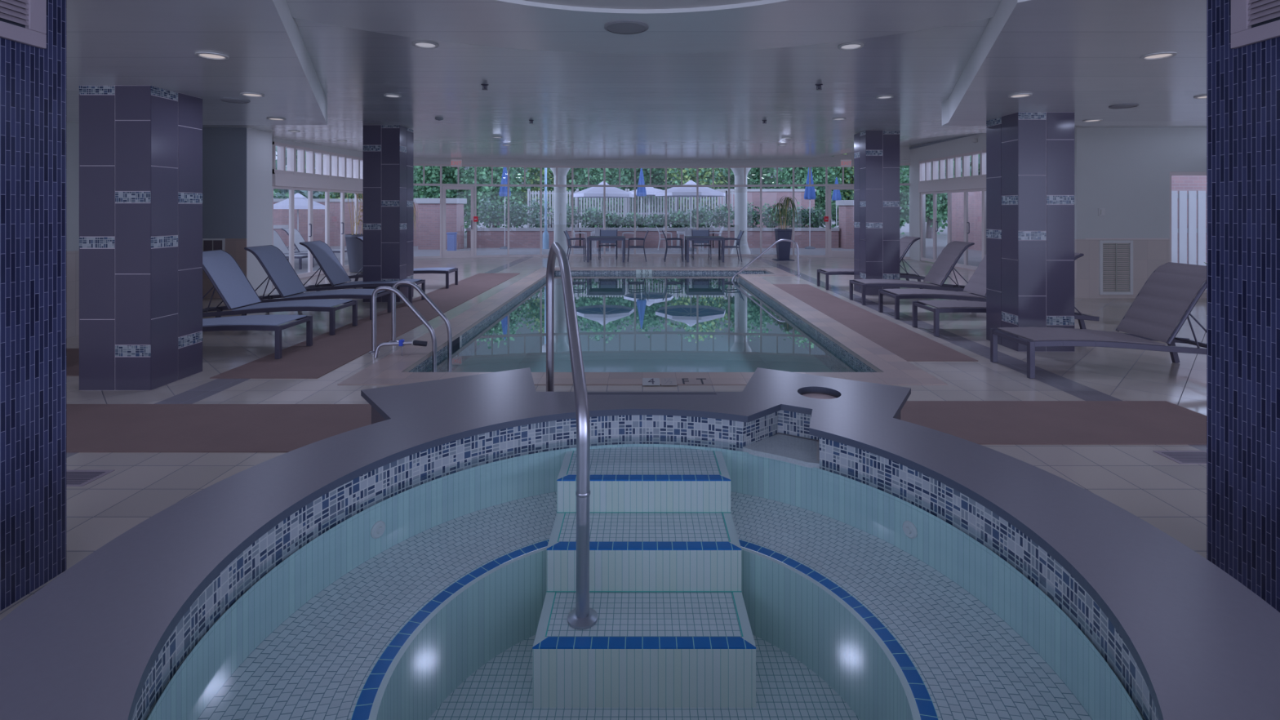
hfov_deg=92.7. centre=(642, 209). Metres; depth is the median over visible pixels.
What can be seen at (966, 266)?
door
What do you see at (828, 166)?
window
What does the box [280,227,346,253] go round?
sun lounger
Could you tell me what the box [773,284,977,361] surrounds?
floor mat
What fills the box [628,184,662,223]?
patio umbrella
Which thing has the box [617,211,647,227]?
shrub
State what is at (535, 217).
shrub
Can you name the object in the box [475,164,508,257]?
window
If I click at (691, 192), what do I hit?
patio umbrella
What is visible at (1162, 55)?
diffuser
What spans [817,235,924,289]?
sun lounger
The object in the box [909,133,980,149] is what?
trim
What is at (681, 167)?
window
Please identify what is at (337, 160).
window
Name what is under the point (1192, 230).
picket fence
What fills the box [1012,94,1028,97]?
diffuser
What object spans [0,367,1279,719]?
hot tub
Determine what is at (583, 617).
handrail
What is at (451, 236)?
trash bin
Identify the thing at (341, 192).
door
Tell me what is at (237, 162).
wall
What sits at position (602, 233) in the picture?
patio chair
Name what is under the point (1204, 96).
recessed light
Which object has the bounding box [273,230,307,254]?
sun lounger
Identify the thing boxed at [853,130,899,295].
tiled column
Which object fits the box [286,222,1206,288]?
ground
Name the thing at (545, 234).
lamp post
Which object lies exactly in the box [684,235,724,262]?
patio table
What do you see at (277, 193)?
tree
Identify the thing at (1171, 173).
window
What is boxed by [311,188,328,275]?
door
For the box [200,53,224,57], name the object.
diffuser
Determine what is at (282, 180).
trim
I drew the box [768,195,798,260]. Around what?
dracaena
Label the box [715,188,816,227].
wall
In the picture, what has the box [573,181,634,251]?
patio umbrella
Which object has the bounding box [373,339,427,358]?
spout
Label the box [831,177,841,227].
closed umbrella
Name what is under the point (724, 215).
shrub
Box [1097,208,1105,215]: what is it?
thermostat
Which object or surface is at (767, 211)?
shrub
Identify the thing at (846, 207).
brick pier
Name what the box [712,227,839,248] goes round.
brick planter
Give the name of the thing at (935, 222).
door
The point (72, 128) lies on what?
wall
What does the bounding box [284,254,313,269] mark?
table
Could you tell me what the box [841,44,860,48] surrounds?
diffuser
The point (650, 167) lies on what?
window
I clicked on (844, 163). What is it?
exit sign
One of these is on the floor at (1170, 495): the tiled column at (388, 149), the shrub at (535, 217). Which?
the tiled column at (388, 149)
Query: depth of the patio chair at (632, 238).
18.26 m
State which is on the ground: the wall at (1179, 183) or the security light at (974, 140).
the wall at (1179, 183)
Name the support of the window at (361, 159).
in the wall at (351, 153)
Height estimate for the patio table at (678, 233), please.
0.720 m
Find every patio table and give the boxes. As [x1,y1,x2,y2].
[586,235,625,262]
[590,231,615,250]
[676,231,703,250]
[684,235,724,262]
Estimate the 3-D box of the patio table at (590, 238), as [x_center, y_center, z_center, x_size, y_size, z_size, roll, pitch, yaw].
[-1.090,1.183,18.550,1.120,0.735,0.950,0,0,0]
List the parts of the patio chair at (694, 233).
leg, backrest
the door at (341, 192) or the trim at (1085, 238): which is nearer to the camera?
the trim at (1085, 238)
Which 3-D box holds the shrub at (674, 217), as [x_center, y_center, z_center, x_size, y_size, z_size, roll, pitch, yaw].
[1.598,0.480,26.300,1.329,0.947,1.154,0,0,0]
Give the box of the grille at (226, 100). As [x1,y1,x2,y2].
[221,99,248,102]
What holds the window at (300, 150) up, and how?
in the wall at (351, 153)
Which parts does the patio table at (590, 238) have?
leg, leg, leg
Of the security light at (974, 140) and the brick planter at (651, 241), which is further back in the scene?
the brick planter at (651, 241)
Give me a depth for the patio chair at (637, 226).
23.67 m
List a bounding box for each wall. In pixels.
[66,121,79,338]
[202,128,271,297]
[271,137,363,158]
[273,198,417,246]
[273,224,288,245]
[413,146,911,166]
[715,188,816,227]
[909,133,986,261]
[951,191,982,250]
[1074,127,1206,298]
[1171,175,1206,263]
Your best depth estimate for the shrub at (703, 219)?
26.29 m
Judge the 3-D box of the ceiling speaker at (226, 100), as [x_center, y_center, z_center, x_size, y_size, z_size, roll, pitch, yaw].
[-3.960,-1.063,5.930,0.252,0.018,0.252,0,0,0]
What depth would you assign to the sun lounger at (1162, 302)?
5.83 m
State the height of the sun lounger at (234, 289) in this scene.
1.022 m
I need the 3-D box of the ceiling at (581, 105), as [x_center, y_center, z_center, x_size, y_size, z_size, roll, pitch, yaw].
[0.700,-1.634,9.000,21.000,0.767,24.000,0,0,0]
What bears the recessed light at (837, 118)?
in the ceiling at (581, 105)
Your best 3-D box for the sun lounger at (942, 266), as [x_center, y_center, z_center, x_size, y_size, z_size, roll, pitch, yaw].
[4.586,1.043,10.240,2.010,1.025,0.640,0,0,0]
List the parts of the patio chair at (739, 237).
seat frame, backrest, leg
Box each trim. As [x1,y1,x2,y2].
[271,173,363,191]
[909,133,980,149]
[918,177,986,192]
[1084,238,1168,239]
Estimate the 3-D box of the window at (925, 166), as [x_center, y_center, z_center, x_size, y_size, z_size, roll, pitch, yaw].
[8.500,-1.130,18.155,0.160,0.700,0.850,0,0,0]
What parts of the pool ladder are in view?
rail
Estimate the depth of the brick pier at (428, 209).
24.20 m
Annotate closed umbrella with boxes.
[498,167,511,248]
[636,168,646,220]
[804,167,816,248]
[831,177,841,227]
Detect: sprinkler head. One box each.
[480,84,488,89]
[814,84,822,89]
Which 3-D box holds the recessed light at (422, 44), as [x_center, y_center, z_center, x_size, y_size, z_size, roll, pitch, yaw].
[-1.690,-1.289,4.750,0.196,0.016,0.196,0,0,0]
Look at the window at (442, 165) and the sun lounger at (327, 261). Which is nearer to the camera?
the sun lounger at (327, 261)
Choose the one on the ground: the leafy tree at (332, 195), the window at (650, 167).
the leafy tree at (332, 195)
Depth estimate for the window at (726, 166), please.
20.48 m
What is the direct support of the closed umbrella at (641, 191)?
on the ground
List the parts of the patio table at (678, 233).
leg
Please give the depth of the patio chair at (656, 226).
23.67 m
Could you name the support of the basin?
in the hot tub
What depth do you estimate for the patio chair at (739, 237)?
18.50 m
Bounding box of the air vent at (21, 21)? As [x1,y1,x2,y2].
[0,0,46,48]
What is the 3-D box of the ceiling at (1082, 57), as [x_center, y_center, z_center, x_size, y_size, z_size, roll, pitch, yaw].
[6.568,-1.240,4.175,9.264,0.340,7.150,0,0,0]
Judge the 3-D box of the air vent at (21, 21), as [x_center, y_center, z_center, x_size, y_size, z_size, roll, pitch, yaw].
[-2.469,-0.860,2.134,0.022,0.390,0.767,0,0,0]
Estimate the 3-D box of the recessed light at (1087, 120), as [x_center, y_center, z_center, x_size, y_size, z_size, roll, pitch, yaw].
[5.350,-1.066,7.250,0.196,0.016,0.196,0,0,0]
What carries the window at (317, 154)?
in the wall at (351, 153)
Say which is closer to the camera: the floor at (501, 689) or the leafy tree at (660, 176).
the floor at (501, 689)
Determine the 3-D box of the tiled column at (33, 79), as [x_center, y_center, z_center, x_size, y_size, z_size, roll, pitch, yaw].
[-2.790,0.242,1.963,0.620,2.615,1.326,0,0,0]
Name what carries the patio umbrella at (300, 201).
on the ground
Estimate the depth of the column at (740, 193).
20.77 m
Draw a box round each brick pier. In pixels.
[414,198,466,249]
[835,200,853,248]
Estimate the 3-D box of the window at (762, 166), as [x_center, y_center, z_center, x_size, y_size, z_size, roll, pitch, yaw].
[4.472,0.040,20.255,1.055,3.020,0.090,0,0,9]
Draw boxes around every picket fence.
[527,188,627,227]
[627,188,734,227]
[1171,191,1206,266]
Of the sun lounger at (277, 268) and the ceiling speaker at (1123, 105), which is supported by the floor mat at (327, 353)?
the sun lounger at (277, 268)
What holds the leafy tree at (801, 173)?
on the ground
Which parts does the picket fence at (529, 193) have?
post, post, rail, post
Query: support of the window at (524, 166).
in the wall at (904, 151)
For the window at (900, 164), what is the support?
in the wall at (964, 144)
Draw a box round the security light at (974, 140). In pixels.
[972,137,977,142]
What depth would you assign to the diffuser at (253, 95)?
5.65 m
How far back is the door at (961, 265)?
16.83 m
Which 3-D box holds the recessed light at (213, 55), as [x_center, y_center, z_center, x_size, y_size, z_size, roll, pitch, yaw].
[-2.970,-1.066,4.210,0.196,0.016,0.196,0,0,0]
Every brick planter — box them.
[466,227,580,248]
[580,227,713,248]
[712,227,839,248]
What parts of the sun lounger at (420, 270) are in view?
frame, seat, leg, leg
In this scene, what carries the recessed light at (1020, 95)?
in the ceiling at (1082, 57)
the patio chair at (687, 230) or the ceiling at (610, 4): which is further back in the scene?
the patio chair at (687, 230)
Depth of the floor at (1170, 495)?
5.33 m
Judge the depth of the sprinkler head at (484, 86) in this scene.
6.49 m
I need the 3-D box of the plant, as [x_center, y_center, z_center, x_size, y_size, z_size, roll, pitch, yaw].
[-7.074,0.554,15.240,0.676,1.963,0.620,0,0,22]
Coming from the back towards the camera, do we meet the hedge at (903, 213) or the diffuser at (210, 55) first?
the hedge at (903, 213)
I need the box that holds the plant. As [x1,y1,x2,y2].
[344,192,363,271]
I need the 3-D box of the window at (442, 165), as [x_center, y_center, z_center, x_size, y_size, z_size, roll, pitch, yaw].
[-5.966,0.040,19.764,1.071,3.020,0.090,0,0,-15]
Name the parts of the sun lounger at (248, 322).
seat, frame, leg, leg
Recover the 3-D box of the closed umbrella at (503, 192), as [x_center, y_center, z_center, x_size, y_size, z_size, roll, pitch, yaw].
[-5.550,-0.165,24.600,0.444,3.470,0.444,0,0,0]
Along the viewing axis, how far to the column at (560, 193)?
20.75 m
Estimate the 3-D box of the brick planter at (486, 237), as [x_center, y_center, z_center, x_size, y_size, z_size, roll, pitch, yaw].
[-4.925,1.155,26.375,4.690,0.830,2.450,0,0,0]
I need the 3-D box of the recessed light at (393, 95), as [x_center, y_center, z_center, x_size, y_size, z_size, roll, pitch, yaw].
[-2.950,-1.349,7.200,0.196,0.016,0.196,0,0,0]
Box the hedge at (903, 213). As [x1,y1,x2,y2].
[302,168,947,234]
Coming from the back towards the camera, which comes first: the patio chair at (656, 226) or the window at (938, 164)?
the patio chair at (656, 226)
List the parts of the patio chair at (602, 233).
backrest, leg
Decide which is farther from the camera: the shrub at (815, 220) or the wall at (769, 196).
the wall at (769, 196)
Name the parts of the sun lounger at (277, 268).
backrest frame, backrest, frame, seat, leg, leg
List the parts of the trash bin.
lid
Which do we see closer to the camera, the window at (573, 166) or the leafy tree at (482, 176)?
the window at (573, 166)
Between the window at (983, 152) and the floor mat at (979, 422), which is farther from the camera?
the window at (983, 152)
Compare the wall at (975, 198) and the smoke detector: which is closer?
the smoke detector
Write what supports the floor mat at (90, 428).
on the floor at (1170, 495)
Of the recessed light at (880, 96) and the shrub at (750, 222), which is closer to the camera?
the recessed light at (880, 96)
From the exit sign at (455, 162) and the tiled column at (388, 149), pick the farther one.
the exit sign at (455, 162)
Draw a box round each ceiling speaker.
[219,97,250,103]
[604,20,648,34]
[1108,103,1139,108]
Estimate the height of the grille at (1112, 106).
0.005 m
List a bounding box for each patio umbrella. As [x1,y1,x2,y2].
[273,192,324,252]
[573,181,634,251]
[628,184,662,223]
[655,180,725,251]
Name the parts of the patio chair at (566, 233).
leg, backrest, seat frame, leg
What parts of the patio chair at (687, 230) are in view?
backrest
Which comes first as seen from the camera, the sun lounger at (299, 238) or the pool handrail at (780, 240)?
the pool handrail at (780, 240)
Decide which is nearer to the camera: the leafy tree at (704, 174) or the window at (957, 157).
the window at (957, 157)
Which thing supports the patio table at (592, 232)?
on the ground
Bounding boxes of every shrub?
[476,195,504,227]
[497,200,529,227]
[519,195,553,227]
[551,203,579,227]
[577,207,606,227]
[597,210,622,227]
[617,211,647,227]
[640,212,670,227]
[664,210,693,227]
[686,202,716,227]
[710,203,734,227]
[731,201,763,227]
[756,201,784,227]
[782,201,812,227]
[800,205,825,227]
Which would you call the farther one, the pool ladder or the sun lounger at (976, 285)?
the sun lounger at (976, 285)
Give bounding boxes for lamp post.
[542,168,549,248]
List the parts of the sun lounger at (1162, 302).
leg, leg, seat, frame, backrest frame, backrest, leg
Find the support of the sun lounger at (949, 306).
on the floor at (1170, 495)
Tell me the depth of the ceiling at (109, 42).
4.24 m
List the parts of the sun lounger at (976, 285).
leg, leg, frame, seat, backrest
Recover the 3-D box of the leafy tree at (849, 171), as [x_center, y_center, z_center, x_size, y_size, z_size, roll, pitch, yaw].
[12.451,-1.407,35.898,4.286,5.973,3.939,0,0,0]
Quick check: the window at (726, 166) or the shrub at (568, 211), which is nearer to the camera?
the window at (726, 166)
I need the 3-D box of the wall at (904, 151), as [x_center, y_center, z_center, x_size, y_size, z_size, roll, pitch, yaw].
[0.450,-1.757,19.889,16.450,0.573,1.581,0,0,0]
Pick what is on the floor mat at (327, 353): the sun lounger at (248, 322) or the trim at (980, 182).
the sun lounger at (248, 322)
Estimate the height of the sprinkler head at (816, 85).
0.055 m
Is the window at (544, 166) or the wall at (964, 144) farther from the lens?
the window at (544, 166)
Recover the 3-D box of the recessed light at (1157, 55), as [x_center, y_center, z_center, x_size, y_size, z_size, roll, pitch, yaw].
[3.560,-1.066,4.210,0.196,0.016,0.196,0,0,0]
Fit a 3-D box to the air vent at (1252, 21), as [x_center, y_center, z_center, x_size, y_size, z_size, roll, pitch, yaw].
[2.436,-0.860,2.134,0.022,0.390,0.767,0,0,0]
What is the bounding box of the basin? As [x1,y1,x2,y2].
[147,444,1142,719]
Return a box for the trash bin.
[446,231,457,250]
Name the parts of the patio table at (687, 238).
leg, leg, leg, leg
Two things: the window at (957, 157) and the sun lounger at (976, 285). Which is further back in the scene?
the window at (957, 157)
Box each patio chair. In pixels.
[563,230,586,262]
[569,226,586,249]
[594,227,610,252]
[598,229,617,259]
[621,226,638,250]
[627,230,648,262]
[656,226,672,250]
[662,230,683,262]
[684,227,700,252]
[691,229,711,259]
[706,226,724,250]
[720,230,744,262]
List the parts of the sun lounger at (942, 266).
leg, leg, seat, frame, backrest, backrest frame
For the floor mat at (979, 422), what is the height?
0.007 m
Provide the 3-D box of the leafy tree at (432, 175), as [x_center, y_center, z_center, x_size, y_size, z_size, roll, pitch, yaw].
[-11.400,-1.403,34.867,4.141,5.966,3.749,0,0,-3]
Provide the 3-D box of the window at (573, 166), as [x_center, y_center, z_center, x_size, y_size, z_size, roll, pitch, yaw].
[-1.813,0.040,20.494,1.071,3.020,0.090,0,0,-5]
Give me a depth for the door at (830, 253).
19.89 m
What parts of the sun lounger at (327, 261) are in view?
backrest frame, backrest, frame, seat, leg, leg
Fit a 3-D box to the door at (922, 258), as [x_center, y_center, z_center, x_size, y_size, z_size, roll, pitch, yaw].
[8.500,0.500,18.155,0.060,2.060,0.850,0,0,0]
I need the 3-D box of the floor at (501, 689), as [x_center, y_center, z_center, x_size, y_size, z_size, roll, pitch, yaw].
[0.006,1.670,1.800,1.500,0.001,1.500,0,0,0]
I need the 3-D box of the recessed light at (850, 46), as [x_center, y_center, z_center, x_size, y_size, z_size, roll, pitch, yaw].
[1.640,-1.290,4.800,0.196,0.016,0.196,0,0,0]
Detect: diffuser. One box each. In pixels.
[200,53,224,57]
[243,93,260,96]
[415,42,435,47]
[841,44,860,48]
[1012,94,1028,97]
[1145,53,1172,57]
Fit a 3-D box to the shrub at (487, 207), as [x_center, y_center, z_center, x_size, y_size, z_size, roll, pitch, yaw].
[-6.608,0.245,26.321,1.299,1.721,1.195,0,0,-25]
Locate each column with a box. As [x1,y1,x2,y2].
[79,85,202,390]
[363,124,413,302]
[550,168,570,253]
[730,168,751,253]
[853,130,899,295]
[986,111,1074,351]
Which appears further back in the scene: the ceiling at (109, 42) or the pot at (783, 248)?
the pot at (783, 248)
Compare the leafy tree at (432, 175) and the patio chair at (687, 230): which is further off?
the leafy tree at (432, 175)
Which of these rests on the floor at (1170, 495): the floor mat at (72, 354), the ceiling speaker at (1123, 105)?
the floor mat at (72, 354)
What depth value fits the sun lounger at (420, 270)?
12.01 m
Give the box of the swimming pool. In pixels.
[337,267,947,385]
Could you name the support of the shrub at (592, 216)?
on the brick planter at (651, 241)
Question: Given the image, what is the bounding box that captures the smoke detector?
[435,117,443,120]
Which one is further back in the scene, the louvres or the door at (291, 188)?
the door at (291, 188)
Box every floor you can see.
[0,256,1206,620]
[428,635,860,719]
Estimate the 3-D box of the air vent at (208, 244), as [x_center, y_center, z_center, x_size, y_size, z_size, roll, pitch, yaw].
[-7.635,0.635,10.685,0.630,0.270,0.030,0,0,0]
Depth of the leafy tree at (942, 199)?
33.49 m
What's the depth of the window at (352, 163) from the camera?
16.07 m
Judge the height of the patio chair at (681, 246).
0.928 m
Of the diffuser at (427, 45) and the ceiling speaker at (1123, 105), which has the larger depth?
the ceiling speaker at (1123, 105)
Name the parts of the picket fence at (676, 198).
post, post, rail, post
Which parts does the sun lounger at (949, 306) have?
leg, leg, seat, frame, backrest frame, leg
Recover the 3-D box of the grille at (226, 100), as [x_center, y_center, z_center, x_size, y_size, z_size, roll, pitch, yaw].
[-3.960,-1.056,5.930,0.221,0.005,0.221,0,0,0]
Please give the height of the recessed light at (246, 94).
0.016 m
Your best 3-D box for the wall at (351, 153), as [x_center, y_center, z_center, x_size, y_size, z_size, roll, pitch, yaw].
[-7.780,-0.050,15.980,0.240,3.200,6.640,0,0,0]
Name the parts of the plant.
pot, stem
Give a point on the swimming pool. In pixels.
(637, 326)
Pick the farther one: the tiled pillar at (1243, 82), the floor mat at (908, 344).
the floor mat at (908, 344)
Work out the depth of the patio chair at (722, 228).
23.81 m
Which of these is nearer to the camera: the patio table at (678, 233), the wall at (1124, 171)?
the wall at (1124, 171)
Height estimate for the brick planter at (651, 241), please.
0.830 m
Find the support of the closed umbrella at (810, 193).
on the ground
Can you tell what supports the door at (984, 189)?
in the wall at (964, 144)
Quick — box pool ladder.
[368,280,452,364]
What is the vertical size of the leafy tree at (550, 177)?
5.925 m
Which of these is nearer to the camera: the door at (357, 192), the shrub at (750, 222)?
the door at (357, 192)
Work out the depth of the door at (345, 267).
16.18 m
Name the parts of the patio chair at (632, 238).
leg, seat frame, leg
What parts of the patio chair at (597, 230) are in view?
backrest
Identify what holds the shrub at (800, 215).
in the brick planter at (801, 234)
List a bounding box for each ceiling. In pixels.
[66,0,327,124]
[202,0,1206,159]
[522,0,762,8]
[941,0,1206,125]
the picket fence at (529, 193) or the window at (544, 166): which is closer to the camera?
the window at (544, 166)
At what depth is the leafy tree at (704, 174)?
34.20 m
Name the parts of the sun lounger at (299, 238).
backrest frame, backrest, frame, seat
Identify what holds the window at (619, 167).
in the wall at (904, 151)
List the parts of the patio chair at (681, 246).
leg, seat frame, leg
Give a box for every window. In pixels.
[271,141,295,174]
[295,145,313,176]
[313,148,330,177]
[330,151,345,179]
[345,155,359,181]
[359,157,363,181]
[413,163,440,258]
[440,164,475,257]
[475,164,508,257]
[508,165,541,257]
[541,165,572,256]
[572,165,604,256]
[604,166,635,256]
[635,166,666,256]
[666,166,697,256]
[697,165,728,256]
[728,165,760,256]
[760,165,793,257]
[793,164,826,257]
[826,164,853,257]
[899,163,910,258]
[919,159,932,183]
[932,156,946,182]
[946,153,963,180]
[963,150,981,178]
[981,149,986,177]
[1169,171,1206,293]
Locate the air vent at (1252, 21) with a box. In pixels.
[1231,0,1279,48]
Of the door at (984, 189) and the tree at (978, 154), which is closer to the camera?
the door at (984, 189)
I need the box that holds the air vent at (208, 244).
[202,238,225,251]
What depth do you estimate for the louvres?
10.66 m
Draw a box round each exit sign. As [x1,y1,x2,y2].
[451,159,462,167]
[840,160,851,167]
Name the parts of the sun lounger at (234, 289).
leg, backrest, backrest frame, frame, seat, leg, leg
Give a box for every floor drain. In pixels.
[66,470,114,486]
[1152,450,1206,464]
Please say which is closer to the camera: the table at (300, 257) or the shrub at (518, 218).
the table at (300, 257)
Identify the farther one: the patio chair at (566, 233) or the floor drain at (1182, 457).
the patio chair at (566, 233)
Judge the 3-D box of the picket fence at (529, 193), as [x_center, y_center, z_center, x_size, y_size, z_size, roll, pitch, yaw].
[-3.200,0.260,30.050,4.920,2.620,0.120,0,0,0]
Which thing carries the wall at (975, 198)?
on the ground
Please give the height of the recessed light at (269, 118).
0.016 m
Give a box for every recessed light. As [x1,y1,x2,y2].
[194,51,229,59]
[240,92,264,97]
[266,117,285,120]
[383,93,401,97]
[412,40,438,48]
[832,117,845,119]
[837,42,863,49]
[875,95,893,98]
[1008,93,1032,97]
[1082,119,1102,121]
[1140,51,1177,59]
[1193,94,1206,98]
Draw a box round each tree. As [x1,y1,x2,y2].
[273,146,330,198]
[317,154,362,198]
[413,165,472,214]
[454,166,533,227]
[515,167,584,227]
[566,168,634,227]
[621,168,680,227]
[662,168,731,220]
[719,167,782,188]
[768,155,848,226]
[829,153,853,218]
[899,162,947,238]
[944,154,979,195]
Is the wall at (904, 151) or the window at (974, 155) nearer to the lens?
the window at (974, 155)
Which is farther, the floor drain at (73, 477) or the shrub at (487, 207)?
the shrub at (487, 207)
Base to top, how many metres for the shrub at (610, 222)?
0.929 m
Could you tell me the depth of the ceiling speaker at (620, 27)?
4.13 m
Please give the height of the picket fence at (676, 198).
2.620 m
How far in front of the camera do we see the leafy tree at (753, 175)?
35.19 m
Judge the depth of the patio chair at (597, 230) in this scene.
22.71 m
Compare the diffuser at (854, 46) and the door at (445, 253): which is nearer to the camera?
the diffuser at (854, 46)
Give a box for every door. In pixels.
[271,186,293,267]
[293,186,311,278]
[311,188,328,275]
[328,189,343,267]
[343,190,357,269]
[357,191,363,234]
[442,186,474,257]
[827,186,853,257]
[920,191,933,262]
[933,191,948,262]
[948,190,964,267]
[964,188,982,270]
[982,188,986,257]
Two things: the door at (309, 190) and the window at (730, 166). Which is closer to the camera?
the door at (309, 190)
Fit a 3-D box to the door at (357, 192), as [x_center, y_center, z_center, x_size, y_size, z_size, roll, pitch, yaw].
[-7.720,0.515,16.840,0.060,2.030,0.760,0,0,0]
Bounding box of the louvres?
[1098,240,1133,294]
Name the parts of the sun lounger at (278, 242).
backrest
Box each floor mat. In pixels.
[66,348,79,375]
[66,404,371,452]
[209,273,519,378]
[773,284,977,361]
[900,400,1206,444]
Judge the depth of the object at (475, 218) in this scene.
19.80 m
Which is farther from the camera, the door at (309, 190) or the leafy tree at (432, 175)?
the leafy tree at (432, 175)
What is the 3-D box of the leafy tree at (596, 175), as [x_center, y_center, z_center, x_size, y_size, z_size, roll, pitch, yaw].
[-2.425,-1.403,34.945,4.022,5.966,3.719,0,0,5]
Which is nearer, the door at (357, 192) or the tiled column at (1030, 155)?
the tiled column at (1030, 155)
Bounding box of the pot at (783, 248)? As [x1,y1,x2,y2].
[774,228,791,259]
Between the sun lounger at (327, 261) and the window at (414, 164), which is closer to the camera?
the sun lounger at (327, 261)
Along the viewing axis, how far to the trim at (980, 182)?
16.46 m
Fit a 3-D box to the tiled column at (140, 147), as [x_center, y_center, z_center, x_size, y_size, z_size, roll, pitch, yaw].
[-4.530,0.240,5.546,0.620,2.620,0.620,0,0,0]
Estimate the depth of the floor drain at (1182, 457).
3.84 m
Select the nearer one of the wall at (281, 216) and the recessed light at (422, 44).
the recessed light at (422, 44)
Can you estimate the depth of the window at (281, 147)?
13.01 m
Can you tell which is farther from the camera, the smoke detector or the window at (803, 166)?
the window at (803, 166)
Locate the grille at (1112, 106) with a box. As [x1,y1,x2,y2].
[1111,105,1137,108]
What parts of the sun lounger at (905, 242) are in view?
leg, leg, seat, frame, backrest, backrest frame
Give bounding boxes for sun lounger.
[202,249,357,335]
[202,314,312,359]
[241,244,391,319]
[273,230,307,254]
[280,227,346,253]
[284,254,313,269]
[299,240,425,303]
[348,235,457,288]
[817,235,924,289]
[849,240,974,305]
[878,253,986,319]
[912,252,1099,336]
[990,262,1206,378]
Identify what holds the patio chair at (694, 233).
on the floor at (1170, 495)
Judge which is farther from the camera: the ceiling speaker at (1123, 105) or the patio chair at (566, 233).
the patio chair at (566, 233)
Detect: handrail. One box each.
[546,242,597,629]
[731,239,800,280]
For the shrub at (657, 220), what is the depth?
26.20 m
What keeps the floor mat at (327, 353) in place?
on the floor at (1170, 495)
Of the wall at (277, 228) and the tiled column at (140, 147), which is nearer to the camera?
the tiled column at (140, 147)
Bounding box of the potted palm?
[413,200,419,231]

